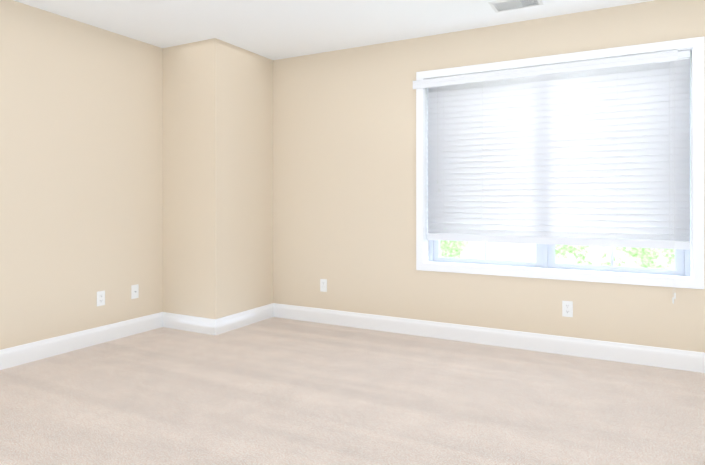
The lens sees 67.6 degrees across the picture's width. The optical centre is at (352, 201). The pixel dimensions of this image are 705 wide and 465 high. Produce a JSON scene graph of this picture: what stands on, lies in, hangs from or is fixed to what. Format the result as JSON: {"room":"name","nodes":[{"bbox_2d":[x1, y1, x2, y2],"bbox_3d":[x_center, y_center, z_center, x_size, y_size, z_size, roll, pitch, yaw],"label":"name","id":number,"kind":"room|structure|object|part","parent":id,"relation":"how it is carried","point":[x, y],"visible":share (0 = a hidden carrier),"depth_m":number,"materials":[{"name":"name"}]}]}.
{"room":"empty bedroom","nodes":[
{"label":"empty bedroom","id":0,"kind":"room"},
{"bbox_2d":[0,0,162,349],"bbox_3d":[-2.823,-0.119,2.685,0.190,2.440,6.456,0,0,28],"label":"wall","id":1,"kind":"structure","parent":0,"point":[81,164],"depth_m":3.90,"materials":[{"name":"beige paint"}]},
{"bbox_2d":[0,312,163,369],"bbox_3d":[-2.912,1.037,2.307,0.015,0.128,5.264,0,0,28],"label":"baseboard","id":2,"kind":"structure","parent":1,"relation":"attached to","point":[29,352],"depth_m":3.90,"materials":[{"name":"white paint"}]},
{"bbox_2d":[97,290,104,305],"bbox_3d":[-1.951,0.755,4.087,0.007,0.114,0.070,0,0,28],"label":"electrical outlet","id":3,"kind":"object","parent":1,"relation":"attached to","point":[100,298],"visible":1,"depth_m":4.08,"materials":[{"name":"white plastic"}]},
{"bbox_2d":[131,284,138,298],"bbox_3d":[-1.798,0.750,4.362,0.015,0.114,0.070,0,0,28],"label":"outlet","id":4,"kind":"object","parent":1,"relation":"attached to","point":[134,291],"visible":1,"depth_m":4.36,"materials":[{"name":"white plastic"}]},
{"bbox_2d":[163,38,272,318],"bbox_3d":[-1.210,-0.121,4.821,0.610,2.440,0.782,0,0,28],"label":"wall column","id":5,"kind":"structure","parent":0,"point":[217,178],"depth_m":4.53,"materials":[{"name":"beige paint"}]},
{"bbox_2d":[164,312,211,334],"bbox_3d":[-1.391,1.036,4.467,0.570,0.128,0.015,0,0,28],"label":"baseboard","id":6,"kind":"structure","parent":5,"relation":"attached to","point":[171,320],"depth_m":4.46,"materials":[{"name":"white paint"}]},
{"bbox_2d":[212,304,271,334],"bbox_3d":[-0.942,1.035,4.660,0.015,0.128,0.781,0,0,28],"label":"baseboard","id":7,"kind":"structure","parent":5,"relation":"attached to","point":[241,319],"depth_m":4.60,"materials":[{"name":"white paint"}]},
{"bbox_2d":[14,0,653,59],"bbox_3d":[-0.365,-1.398,1.352,5.780,0.120,6.456,0,0,28],"label":"ceiling","id":8,"kind":"structure","parent":0,"point":[276,29],"depth_m":3.87,"materials":[{"name":"white paint"}]},
{"bbox_2d":[488,0,543,12],"bbox_3d":[1.107,-1.333,3.564,0.324,0.012,0.220,0,0,28],"label":"ceiling vent","id":9,"kind":"object","parent":8,"relation":"in","point":[502,5],"visible":1,"depth_m":3.58,"materials":[{"name":"white metal"}]},
{"bbox_2d":[0,317,704,464],"bbox_3d":[-0.365,1.162,1.354,5.780,0.120,6.456,0,0,28],"label":"floor","id":10,"kind":"structure","parent":0,"point":[276,391],"depth_m":2.85,"materials":[{"name":"carpet"}]},
{"bbox_2d":[273,0,704,351],"bbox_3d":[1.128,-0.120,4.107,5.400,2.440,0.190,0,0,28],"label":"wall","id":11,"kind":"structure","parent":0,"point":[344,172],"depth_m":4.41,"materials":[{"name":"beige paint"}]},
{"bbox_2d":[320,279,326,291],"bbox_3d":[-0.262,0.759,4.749,0.070,0.114,0.007,0,0,28],"label":"electrical outlet","id":12,"kind":"object","parent":11,"relation":"attached to","point":[323,285],"visible":1,"depth_m":4.75,"materials":[{"name":"white plastic"}]},
{"bbox_2d":[272,303,704,372],"bbox_3d":[1.333,1.036,3.879,4.760,0.128,0.015,0,0,28],"label":"baseboard","id":13,"kind":"structure","parent":11,"relation":"attached to","point":[685,360],"depth_m":3.96,"materials":[{"name":"white paint"}]},
{"bbox_2d":[416,36,704,288],"bbox_3d":[1.432,-0.245,3.923,1.970,1.620,0.193,0,0,28],"label":"window","id":14,"kind":"structure","parent":11,"relation":"in","point":[545,255],"depth_m":3.74,"materials":[{"name":"white plastic"}]},
{"bbox_2d":[413,50,689,303],"bbox_3d":[1.361,-0.158,3.895,1.920,1.656,0.108,0,0,28],"label":"window blind","id":15,"kind":"object","parent":14,"relation":"attached to","point":[583,153],"visible":0.9,"depth_m":3.82,"materials":[{"name":"white fabric"}]},
{"bbox_3d":[1.416,0.290,3.895,1.822,0.059,0.033,0,0,28],"label":"rail","id":16,"kind":"part","parent":15,"relation":"part of","materials":[{"name":"white paint"}]},
{"bbox_3d":[1.457,-0.220,3.970,1.678,1.378,0.005,0,0,28],"label":"glass","id":17,"kind":"part","parent":14,"relation":"part of","materials":[{"name":"clear glass"}]},
{"bbox_2d":[562,301,572,316],"bbox_3d":[1.540,0.772,3.772,0.070,0.114,0.007,0,0,28],"label":"electrical outlet","id":18,"kind":"object","parent":11,"relation":"attached to","point":[567,308],"visible":1,"depth_m":3.77,"materials":[{"name":"white plastic"}]},
{"label":"outside","id":19,"kind":"structure","parent":0,"visible":0},
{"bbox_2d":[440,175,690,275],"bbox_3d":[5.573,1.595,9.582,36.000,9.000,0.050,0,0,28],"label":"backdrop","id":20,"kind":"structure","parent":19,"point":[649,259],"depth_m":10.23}
]}

